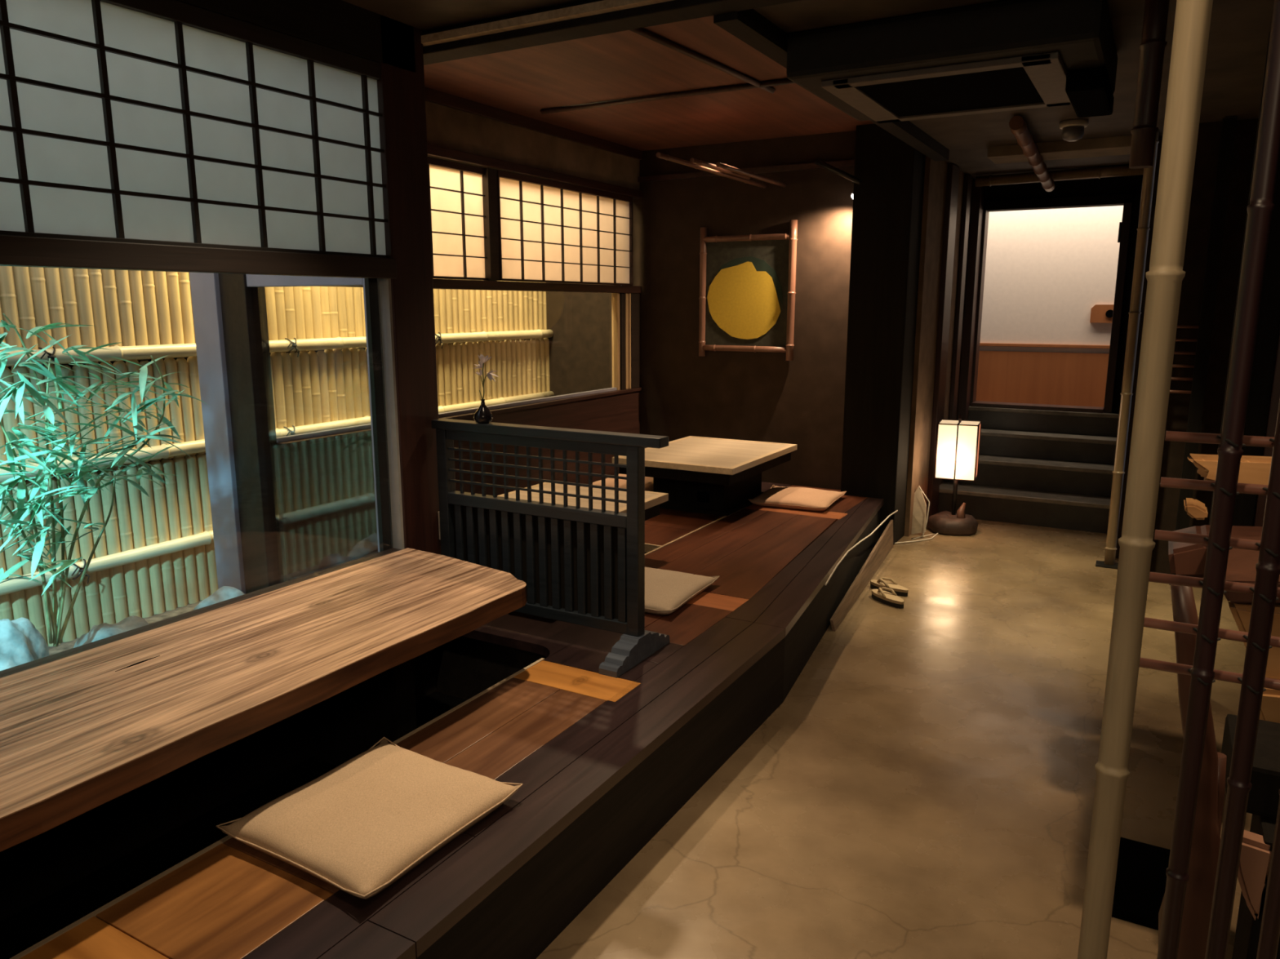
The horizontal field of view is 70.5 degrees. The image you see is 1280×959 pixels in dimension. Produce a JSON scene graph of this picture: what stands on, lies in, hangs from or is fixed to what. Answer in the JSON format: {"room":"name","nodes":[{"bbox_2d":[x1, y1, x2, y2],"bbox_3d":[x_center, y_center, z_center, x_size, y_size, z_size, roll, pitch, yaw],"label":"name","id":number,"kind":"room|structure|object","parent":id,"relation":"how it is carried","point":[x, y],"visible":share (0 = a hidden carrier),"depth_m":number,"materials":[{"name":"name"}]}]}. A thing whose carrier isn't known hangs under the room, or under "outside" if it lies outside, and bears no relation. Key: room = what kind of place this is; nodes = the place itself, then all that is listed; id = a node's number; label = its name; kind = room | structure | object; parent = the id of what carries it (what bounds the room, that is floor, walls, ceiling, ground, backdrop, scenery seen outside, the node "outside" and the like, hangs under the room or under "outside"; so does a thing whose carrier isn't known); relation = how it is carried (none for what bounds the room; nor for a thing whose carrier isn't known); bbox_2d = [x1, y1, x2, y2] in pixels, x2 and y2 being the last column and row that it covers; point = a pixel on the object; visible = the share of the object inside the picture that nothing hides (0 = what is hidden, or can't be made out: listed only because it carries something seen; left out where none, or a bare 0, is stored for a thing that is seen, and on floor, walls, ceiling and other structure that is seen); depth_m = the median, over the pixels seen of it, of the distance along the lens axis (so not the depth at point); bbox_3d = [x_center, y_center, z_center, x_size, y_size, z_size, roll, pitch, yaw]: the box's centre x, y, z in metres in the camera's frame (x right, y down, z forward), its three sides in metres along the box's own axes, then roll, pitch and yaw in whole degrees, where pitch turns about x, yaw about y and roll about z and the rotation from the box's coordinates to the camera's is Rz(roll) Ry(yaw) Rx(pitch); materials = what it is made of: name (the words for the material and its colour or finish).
{"room":"japanese restaurant","nodes":[
{"label":"japanese restaurant","id":0,"kind":"room"},
{"bbox_2d":[48,600,201,655],"bbox_3d":[-2.683,0.758,4.049,3.540,0.180,10.000,6,13,29],"label":"floor","id":1,"kind":"structure","parent":0,"point":[64,646],"depth_m":4.18,"materials":[{"name":"stone"}]},
{"bbox_2d":[0,617,48,671],"bbox_3d":[-2.235,0.659,3.183,0.230,0.350,0.250,-3,11,-14],"label":"rock","id":2,"kind":"object","parent":1,"relation":"on","point":[20,642],"visible":0.28,"depth_m":3.15,"materials":[{"name":"grey stone"}]},
{"bbox_2d":[0,313,207,646],"bbox_3d":[-1.908,0.002,3.199,0.582,1.124,0.993,6,13,29],"label":"bamboo plant","id":3,"kind":"object","parent":1,"relation":"on","point":[81,471],"visible":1,"depth_m":3.08,"materials":[{"name":"green plant"}]},
{"bbox_2d":[73,615,148,648],"bbox_3d":[-1.986,0.655,3.404,0.336,0.260,0.366,-2,11,-12],"label":"rock","id":4,"kind":"object","parent":1,"relation":"on","point":[104,630],"visible":0.15,"depth_m":3.36,"materials":[{"name":"grey stone"}]},
{"bbox_2d":[193,586,244,610],"bbox_3d":[-1.726,0.568,3.780,0.244,0.266,0.400,6,13,29],"label":"rock","id":5,"kind":"object","parent":1,"relation":"on","point":[224,593],"visible":0.07,"depth_m":3.71,"materials":[{"name":"grey stone"}]},
{"bbox_2d":[0,266,554,646],"bbox_3d":[-2.463,-0.494,3.678,0.170,2.420,7.201,6,13,29],"label":"bamboo fence","id":6,"kind":"object","parent":1,"relation":"on","point":[154,554],"visible":0.27,"depth_m":4.17,"materials":[{"name":"beige wood"}]},
{"bbox_2d":[0,648,436,921],"bbox_3d":[-1.842,0.937,1.837,0.088,0.665,4.200,6,13,29],"label":"wall","id":7,"kind":"structure","parent":0,"point":[33,869],"depth_m":2.57,"materials":[{"name":"black wood"}]},
{"bbox_2d":[0,235,404,678],"bbox_3d":[-1.879,0.090,1.578,0.087,1.094,4.000,6,13,29],"label":"window","id":8,"kind":"structure","parent":7,"relation":"in","point":[15,251],"depth_m":2.79,"materials":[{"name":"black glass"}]},
{"bbox_2d":[0,0,390,257],"bbox_3d":[-1.797,-0.774,1.539,0.032,0.657,3.960,6,13,29],"label":"screen","id":9,"kind":"object","parent":8,"relation":"on","point":[150,122],"visible":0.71,"depth_m":2.47,"materials":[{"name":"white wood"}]},
{"bbox_2d":[377,14,440,555],"bbox_3d":[-0.859,-0.567,3.312,0.100,2.260,0.205,6,13,29],"label":"pillar","id":10,"kind":"structure","parent":7,"relation":"attached to","point":[401,92],"depth_m":3.25,"materials":[{"name":"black wood"}]},
{"bbox_2d":[175,0,415,72],"bbox_3d":[-1.854,-1.217,1.399,0.090,0.260,4.150,6,13,29],"label":"wall","id":11,"kind":"structure","parent":0,"point":[340,25],"depth_m":2.83,"materials":[{"name":"black wood"}]},
{"bbox_2d":[438,511,440,539],"bbox_3d":[-0.769,0.177,3.503,0.007,0.111,0.024,6,13,29],"label":"wall plate","id":12,"kind":"object","parent":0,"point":[438,512],"visible":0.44,"depth_m":3.49,"materials":[{"name":"black metal"}]},
{"bbox_2d":[273,391,639,582],"bbox_3d":[-0.825,0.086,5.408,0.080,0.985,3.180,6,13,29],"label":"wall","id":13,"kind":"structure","parent":0,"point":[326,491],"depth_m":4.35,"materials":[{"name":"red wood"}]},
{"bbox_2d":[189,272,379,594],"bbox_3d":[-1.387,-0.535,3.704,1.195,2.550,0.120,6,13,29],"label":"window","id":14,"kind":"structure","parent":13,"relation":"in","point":[229,312],"depth_m":3.92,"materials":[{"name":"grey metal"}]},
{"bbox_2d":[276,168,641,448],"bbox_3d":[-0.812,-1.063,5.190,0.100,1.354,3.158,6,13,29],"label":"window","id":15,"kind":"structure","parent":13,"relation":"in","point":[625,300],"depth_m":5.43,"materials":[{"name":"brown wood"}]},
{"bbox_2d":[427,156,488,279],"bbox_3d":[-1.218,-1.299,4.423,0.032,0.602,1.469,6,13,29],"label":"screen","id":16,"kind":"object","parent":15,"relation":"on","point":[455,188],"visible":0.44,"depth_m":4.83,"materials":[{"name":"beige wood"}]},
{"bbox_2d":[497,169,632,285],"bbox_3d":[-0.433,-1.549,5.724,0.032,0.602,1.489,6,13,29],"label":"screen","id":17,"kind":"object","parent":15,"relation":"on","point":[550,231],"visible":1,"depth_m":5.64,"materials":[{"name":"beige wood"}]},
{"bbox_2d":[425,101,639,190],"bbox_3d":[-0.825,-1.919,5.022,0.080,0.290,3.180,6,13,29],"label":"wall","id":18,"kind":"structure","parent":0,"point":[447,127],"depth_m":5.22,"materials":[{"name":"beige paint"}]},
{"bbox_2d":[424,86,642,159],"bbox_3d":[-0.780,-2.008,4.979,0.025,0.060,3.180,6,13,29],"label":"trim","id":19,"kind":"structure","parent":18,"relation":"attached to","point":[433,95],"depth_m":5.16,"materials":[{"name":"red wood"}]},
{"bbox_2d":[426,143,643,198],"bbox_3d":[-0.804,-1.751,5.041,0.090,0.048,3.178,6,13,29],"label":"trim","id":20,"kind":"structure","parent":18,"relation":"attached to","point":[436,152],"depth_m":5.18,"materials":[{"name":"red wood"}]},
{"bbox_2d":[421,0,672,46],"bbox_3d":[0.681,-1.394,2.387,5.400,0.025,0.035,6,13,29],"label":"trim","id":21,"kind":"structure","parent":18,"relation":"attached to","point":[605,6],"depth_m":2.95,"materials":[{"name":"brown wood"}]},
{"bbox_2d":[422,0,800,65],"bbox_3d":[0.720,-1.458,2.443,5.400,0.180,0.120,6,13,29],"label":"ceiling beam","id":22,"kind":"structure","parent":18,"relation":"attached to","point":[674,11],"depth_m":2.93,"materials":[{"name":"black wood"}]},
{"bbox_2d":[546,282,621,395],"bbox_3d":[-0.557,-1.125,6.687,0.915,2.520,0.095,6,13,29],"label":"wall","id":23,"kind":"structure","parent":0,"point":[580,344],"depth_m":6.59,"materials":[{"name":"paint"}]},
{"bbox_2d":[423,15,875,151],"bbox_3d":[0.091,-1.978,4.561,2.150,0.040,3.280,6,13,29],"label":"ceiling","id":24,"kind":"structure","parent":0,"point":[525,82],"depth_m":4.49,"materials":[{"name":"brown wood"}]},
{"bbox_2d":[540,78,795,114],"bbox_3d":[0.124,-1.959,4.622,1.523,0.032,0.032,6,12,29],"label":"trim","id":25,"kind":"structure","parent":24,"relation":"attached to","point":[784,81],"depth_m":4.61,"materials":[{"name":"red wood"}]},
{"bbox_2d":[629,27,775,93],"bbox_3d":[0.282,-1.828,3.938,0.032,0.032,1.374,7,13,33],"label":"trim","id":26,"kind":"structure","parent":24,"relation":"attached to","point":[640,31],"depth_m":3.88,"materials":[{"name":"red wood"}]},
{"bbox_2d":[689,157,750,179],"bbox_3d":[0.469,-1.772,5.172,0.030,0.029,0.770,6,13,29],"label":"bamboo pole","id":27,"kind":"object","parent":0,"point":[700,162],"visible":0.84,"depth_m":5.07,"materials":[{"name":"brown wood"}]},
{"bbox_2d":[622,130,856,489],"bbox_3d":[0.796,-0.979,6.196,2.070,2.580,0.120,6,13,29],"label":"wall","id":28,"kind":"structure","parent":0,"point":[747,396],"depth_m":6.12,"materials":[{"name":"brown paint"}]},
{"bbox_2d":[656,151,766,188],"bbox_3d":[0.453,-1.793,5.283,0.030,0.029,1.450,6,13,29],"label":"bamboo pole","id":29,"kind":"object","parent":28,"relation":"attached to","point":[660,155],"visible":0.81,"depth_m":5.13,"materials":[{"name":"brown wood"}]},
{"bbox_2d":[637,159,854,182],"bbox_3d":[0.773,-2.024,5.923,1.800,0.035,0.024,6,13,29],"label":"trim","id":30,"kind":"structure","parent":28,"relation":"attached to","point":[846,162],"depth_m":5.90,"materials":[{"name":"red wood"}]},
{"bbox_2d":[698,219,797,360],"bbox_3d":[0.713,-1.263,6.084,0.699,0.900,0.058,6,13,29],"label":"framed picture","id":31,"kind":"object","parent":28,"relation":"attached to","point":[748,282],"visible":1,"depth_m":6.08,"materials":[{"name":"brown wood"}]},
{"bbox_2d":[715,162,786,187],"bbox_3d":[0.682,-1.820,5.420,0.030,0.029,1.020,6,13,29],"label":"bamboo pole","id":32,"kind":"object","parent":28,"relation":"attached to","point":[725,166],"visible":1,"depth_m":5.34,"materials":[{"name":"brown wood"}]},
{"bbox_2d":[840,124,925,545],"bbox_3d":[1.523,-0.876,5.711,0.355,2.560,0.300,6,13,29],"label":"pillar","id":33,"kind":"structure","parent":28,"relation":"attached to","point":[888,202],"depth_m":5.57,"materials":[{"name":"black wood"}]},
{"bbox_2d":[342,0,1274,180],"bbox_3d":[1.351,-1.497,2.432,4.700,0.180,9.180,6,13,29],"label":"ceiling","id":34,"kind":"structure","parent":0,"point":[1240,29],"depth_m":3.36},
{"bbox_2d":[814,158,862,184],"bbox_3d":[1.184,-1.840,5.406,0.294,0.168,0.032,6,13,29],"label":"conduit","id":35,"kind":"object","parent":34,"relation":"attached to","point":[817,162],"visible":1,"depth_m":5.39,"materials":[{"name":"metal"}]},
{"bbox_2d":[786,0,1117,123],"bbox_3d":[1.142,-1.453,3.260,0.980,0.220,0.870,6,13,29],"label":"air conditioner","id":36,"kind":"object","parent":34,"relation":"attached to","point":[1007,55],"visible":1,"depth_m":2.99,"materials":[{"name":"black metal"}]},
{"bbox_2d":[857,66,1044,116],"bbox_3d":[1.144,-1.413,3.301,0.550,0.011,0.630,6,12,29],"label":"grille","id":37,"kind":"object","parent":36,"relation":"attached to","point":[1011,87],"depth_m":3.30,"materials":[{"name":"black metal"}]},
{"bbox_2d":[1008,115,1054,191],"bbox_3d":[2.331,-1.883,5.331,0.082,0.147,2.041,6,12,28],"label":"bamboo rail","id":38,"kind":"object","parent":34,"relation":"attached to","point":[1018,126],"visible":1,"depth_m":4.98,"materials":[{"name":"brown wood"}]},
{"bbox_2d":[974,164,1143,186],"bbox_3d":[2.880,-2.098,6.247,1.069,0.089,0.083,6,13,29],"label":"beam","id":39,"kind":"structure","parent":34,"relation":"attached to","point":[1099,172],"depth_m":6.20,"materials":[{"name":"brown wood"}]},
{"bbox_2d":[1058,119,1088,142],"bbox_3d":[2.209,-1.776,4.617,0.136,0.093,0.136,6,13,29],"label":"detector","id":40,"kind":"object","parent":34,"relation":"attached to","point":[1073,130],"visible":1,"depth_m":4.58,"materials":[{"name":"beige plastic"}]},
{"bbox_2d":[1128,0,1169,168],"bbox_3d":[1.402,-1.140,2.483,0.067,0.540,0.069,6,13,29],"label":"bamboo","id":41,"kind":"object","parent":34,"relation":"hanging from","point":[1152,47],"visible":1,"depth_m":2.47,"materials":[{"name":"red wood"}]},
{"bbox_2d":[536,519,1252,958],"bbox_3d":[0.708,1.059,2.753,5.650,0.120,8.250,6,13,29],"label":"floor","id":42,"kind":"structure","parent":0,"point":[923,787],"depth_m":2.89,"materials":[{"name":"concrete"}]},
{"bbox_2d":[0,481,884,958],"bbox_3d":[-0.867,0.767,3.148,2.155,0.303,7.260,6,13,29],"label":"floor","id":43,"kind":"structure","parent":42,"relation":"on","point":[602,763],"depth_m":2.52,"materials":[{"name":"brown wood"}]},
{"bbox_2d":[0,547,526,852],"bbox_3d":[-1.519,0.902,1.604,0.667,0.623,3.835,6,13,29],"label":"table","id":44,"kind":"object","parent":43,"relation":"on","point":[80,732],"visible":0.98,"depth_m":2.25,"materials":[{"name":"brown wood"}]},
{"bbox_2d":[215,737,522,899],"bbox_3d":[-0.623,0.777,2.135,0.479,0.064,0.504,7,13,31],"label":"floor cushion","id":45,"kind":"object","parent":43,"relation":"on","point":[359,827],"visible":1,"depth_m":2.06,"materials":[{"name":"beige fabric"}]},
{"bbox_2d":[431,418,669,678],"bbox_3d":[-0.344,0.200,3.252,0.975,0.778,0.370,6,13,29],"label":"divider","id":46,"kind":"object","parent":43,"relation":"on","point":[577,565],"visible":0.82,"depth_m":3.20,"materials":[{"name":"black wood"}]},
{"bbox_2d":[473,354,498,423],"bbox_3d":[-0.559,-0.329,3.277,0.100,0.249,0.072,6,13,29],"label":"bud vase","id":47,"kind":"object","parent":46,"relation":"on","point":[483,415],"visible":1,"depth_m":3.27,"materials":[{"name":"ceramic"}]},
{"bbox_2d":[497,480,668,520],"bbox_3d":[-0.362,0.412,4.129,0.670,0.630,0.830,6,13,29],"label":"table","id":48,"kind":"object","parent":43,"relation":"on","point":[652,500],"visible":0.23,"depth_m":4.20,"materials":[{"name":"beige wood"}]},
{"bbox_2d":[592,474,653,491],"bbox_3d":[-0.043,0.027,5.951,0.424,0.095,0.554,6,13,29],"label":"floor cushion","id":49,"kind":"object","parent":43,"relation":"on","point":[648,480],"visible":0.12,"depth_m":5.79,"materials":[{"name":"fabric"}]},
{"bbox_2d":[644,567,719,614],"bbox_3d":[0.022,0.454,3.826,0.474,0.060,0.504,5,12,26],"label":"floor cushion","id":50,"kind":"object","parent":43,"relation":"on","point":[666,591],"visible":0.5,"depth_m":3.74,"materials":[{"name":"fabric"}]},
{"bbox_2d":[612,435,797,515],"bbox_3d":[0.420,-0.015,5.551,0.765,0.330,1.010,6,13,29],"label":"table","id":51,"kind":"object","parent":43,"relation":"on","point":[713,476],"visible":0.85,"depth_m":5.35,"materials":[{"name":"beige wood"}]},
{"bbox_2d":[747,484,846,511],"bbox_3d":[0.982,0.110,5.618,0.484,0.058,0.504,5,12,25],"label":"floor cushion","id":52,"kind":"object","parent":43,"relation":"on","point":[796,498],"visible":1,"depth_m":5.49,"materials":[{"name":"fabric"}]},
{"bbox_2d":[824,510,897,585],"bbox_3d":[1.222,0.323,4.894,0.026,0.078,1.882,5,12,25],"label":"power cable","id":53,"kind":"object","parent":43,"relation":"attached to","point":[868,535],"visible":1,"depth_m":4.61,"materials":[{"name":"white plastic"}]},
{"bbox_2d":[830,520,893,631],"bbox_3d":[1.245,0.482,4.968,0.029,0.175,1.659,5,12,24],"label":"board","id":54,"kind":"object","parent":42,"relation":"on","point":[884,545],"visible":1,"depth_m":4.92,"materials":[{"name":"brown wood"}]},
{"bbox_2d":[871,586,904,608],"bbox_3d":[1.274,0.599,4.651,0.086,0.065,0.232,-5,12,-25],"label":"sandal","id":55,"kind":"object","parent":42,"relation":"on","point":[883,597],"visible":1,"depth_m":4.63,"materials":[{"name":"wood"}]},
{"bbox_2d":[870,577,908,596],"bbox_3d":[1.329,0.566,4.824,0.086,0.065,0.232,-9,14,-39],"label":"sandal","id":56,"kind":"object","parent":42,"relation":"on","point":[900,590],"visible":0.91,"depth_m":4.81,"materials":[{"name":"wood"}]},
{"bbox_2d":[894,487,938,543],"bbox_3d":[1.808,0.231,5.863,0.487,0.326,0.127,-10,15,-43],"label":"power cable","id":57,"kind":"object","parent":42,"relation":"on","point":[935,534],"visible":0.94,"depth_m":5.92,"materials":[{"name":"white plastic"}]},
{"bbox_2d":[911,485,926,534],"bbox_3d":[1.841,0.206,6.016,0.130,0.334,0.042,4,12,19],"label":"leaning board","id":58,"kind":"object","parent":42,"relation":"on","point":[919,511],"visible":0.71,"depth_m":6.00,"materials":[{"name":"beige wood"}]},
{"bbox_2d":[926,414,982,536],"bbox_3d":[2.111,-0.039,6.059,0.332,0.785,0.330,6,13,29],"label":"floor lamp","id":59,"kind":"object","parent":42,"relation":"on","point":[957,444],"visible":1,"depth_m":5.96,"materials":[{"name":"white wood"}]},
{"bbox_2d":[937,405,1119,533],"bbox_3d":[2.864,-0.111,6.602,1.184,0.721,0.860,6,13,29],"label":"stone steps","id":60,"kind":"structure","parent":42,"relation":"on","point":[1039,468],"depth_m":6.52,"materials":[{"name":"black stone"}]},
{"bbox_2d":[1095,128,1159,569],"bbox_3d":[2.746,-0.681,5.068,0.140,2.420,0.100,6,13,29],"label":"bamboo pole","id":61,"kind":"object","parent":42,"relation":"on","point":[1143,229],"visible":0.84,"depth_m":5.05,"materials":[{"name":"wood"}]},
{"bbox_2d":[1111,837,1170,930],"bbox_3d":[1.330,1.056,2.368,0.195,0.030,0.350,6,13,29],"label":"floor mat","id":62,"kind":"object","parent":42,"relation":"on","point":[1140,882],"visible":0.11,"depth_m":2.35,"materials":[{"name":"black"}]},
{"bbox_2d":[1077,0,1213,958],"bbox_3d":[0.666,0.048,1.206,0.044,2.450,0.043,6,13,29],"label":"bamboo pole","id":63,"kind":"object","parent":42,"relation":"on","point":[1166,274],"visible":1,"depth_m":1.18,"materials":[{"name":"beige wood"}]},
{"bbox_2d":[1158,584,1226,958],"bbox_3d":[1.040,0.686,1.703,0.169,1.009,0.120,6,13,29],"label":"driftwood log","id":64,"kind":"object","parent":42,"relation":"on","point":[1206,841],"visible":0.55,"depth_m":1.66,"materials":[{"name":"brown wood"}]},
{"bbox_2d":[1168,116,1237,585],"bbox_3d":[2.836,-0.618,4.770,0.270,2.410,0.050,6,13,29],"label":"wall","id":65,"kind":"structure","parent":42,"relation":"on","point":[1200,367],"depth_m":4.66,"materials":[{"name":"black wood"}]},
{"bbox_2d":[1139,0,1279,958],"bbox_3d":[0.967,0.046,1.215,0.494,2.450,0.048,6,13,29],"label":"lattice","id":66,"kind":"object","parent":42,"relation":"on","point":[1265,592],"visible":0.94,"depth_m":1.30,"materials":[{"name":"brown wood"}]},
{"bbox_2d":[1168,453,1279,723],"bbox_3d":[1.511,0.348,2.244,0.370,0.735,0.710,6,13,29],"label":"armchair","id":67,"kind":"object","parent":42,"relation":"on","point":[1185,559],"visible":0.52,"depth_m":2.36,"materials":[{"name":"brown wood"}]},
{"bbox_2d":[1221,714,1279,958],"bbox_3d":[1.312,0.859,1.777,0.323,0.642,0.350,6,13,29],"label":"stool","id":68,"kind":"object","parent":42,"relation":"on","point":[1264,794],"visible":0.65,"depth_m":1.71,"materials":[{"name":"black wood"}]},
{"bbox_2d":[903,155,974,537],"bbox_3d":[2.093,-0.949,6.462,0.170,2.420,1.590,6,13,29],"label":"wall","id":69,"kind":"structure","parent":0,"point":[935,172],"depth_m":5.92,"materials":[{"name":"paint"}]},
{"bbox_2d":[713,8,949,161],"bbox_3d":[1.046,-1.770,4.116,0.080,0.200,3.160,6,13,29],"label":"trim","id":70,"kind":"structure","parent":69,"relation":"attached to","point":[749,26],"depth_m":3.07,"materials":[{"name":"black wood"}]},
{"bbox_2d":[926,164,959,517],"bbox_3d":[2.088,-0.903,6.251,0.034,2.410,0.230,6,13,29],"label":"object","id":71,"kind":"structure","parent":69,"relation":"attached to","point":[953,171],"depth_m":6.17,"materials":[{"name":"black wood"}]},
{"bbox_2d":[948,174,972,419],"bbox_3d":[2.351,-1.188,6.671,0.029,2.010,0.140,6,13,29],"label":"trim","id":72,"kind":"structure","parent":69,"relation":"attached to","point":[967,179],"depth_m":6.60,"materials":[{"name":"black wood"}]},
{"bbox_2d":[956,180,985,420],"bbox_3d":[2.535,-1.330,6.935,0.064,1.830,0.180,6,13,29],"label":"trim","id":73,"kind":"structure","parent":69,"relation":"attached to","point":[978,193],"depth_m":6.87,"materials":[{"name":"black wood"}]},
{"bbox_2d":[979,205,1123,353],"bbox_3d":[3.169,-1.727,7.381,4.400,2.200,0.100,6,13,29],"label":"wall","id":74,"kind":"structure","parent":0,"point":[1046,269],"depth_m":7.27,"materials":[{"name":"white paint"}]},
{"bbox_2d":[975,351,1109,407],"bbox_3d":[3.141,-0.846,7.500,4.400,0.425,0.014,6,13,29],"label":"wainscoting","id":75,"kind":"structure","parent":74,"relation":"attached to","point":[1066,379],"depth_m":7.40,"materials":[{"name":"brown wood"}]},
{"bbox_2d":[979,342,1110,348],"bbox_3d":[3.138,-1.105,7.445,4.400,0.025,0.024,6,13,29],"label":"trim","id":76,"kind":"structure","parent":74,"relation":"attached to","point":[980,344],"depth_m":7.35,"materials":[{"name":"brown wood"}]},
{"bbox_2d":[1089,304,1113,323],"bbox_3d":[3.671,-1.300,7.093,0.248,0.140,0.033,6,13,29],"label":"wooden plate","id":77,"kind":"object","parent":74,"relation":"attached to","point":[1099,313],"visible":0.75,"depth_m":7.11,"materials":[{"name":"brown wood"}]},
{"bbox_2d":[984,174,1142,413],"bbox_3d":[3.128,-1.019,6.827,1.600,2.420,0.080,6,13,29],"label":"wall","id":78,"kind":"structure","parent":0,"point":[1126,184],"depth_m":6.54,"materials":[{"name":"black wood"}]},
{"bbox_2d":[969,193,1133,413],"bbox_3d":[3.046,-1.303,6.790,1.020,1.549,0.170,6,13,29],"label":"door frame","id":79,"kind":"structure","parent":78,"relation":"in","point":[1125,200],"depth_m":6.63,"materials":[{"name":"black wood"}]},
{"bbox_2d":[1115,135,1162,559],"bbox_3d":[3.275,-0.831,5.851,0.120,2.420,1.500,6,13,29],"label":"wall","id":80,"kind":"structure","parent":0,"point":[1160,137],"depth_m":5.21,"materials":[{"name":"paint"}]},
{"bbox_2d":[986,135,1132,164],"bbox_3d":[2.502,-1.921,5.269,0.860,0.060,0.300,6,13,29],"label":"trim","id":81,"kind":"structure","parent":80,"relation":"attached to","point":[1114,145],"depth_m":5.19,"materials":[{"name":"beige paint"}]},
{"bbox_2d":[1150,118,1258,573],"bbox_3d":[3.808,-0.554,4.411,2.180,2.420,0.080,6,13,29],"label":"wall","id":82,"kind":"structure","parent":0,"point":[1209,133],"depth_m":4.77,"materials":[{"name":"paint"}]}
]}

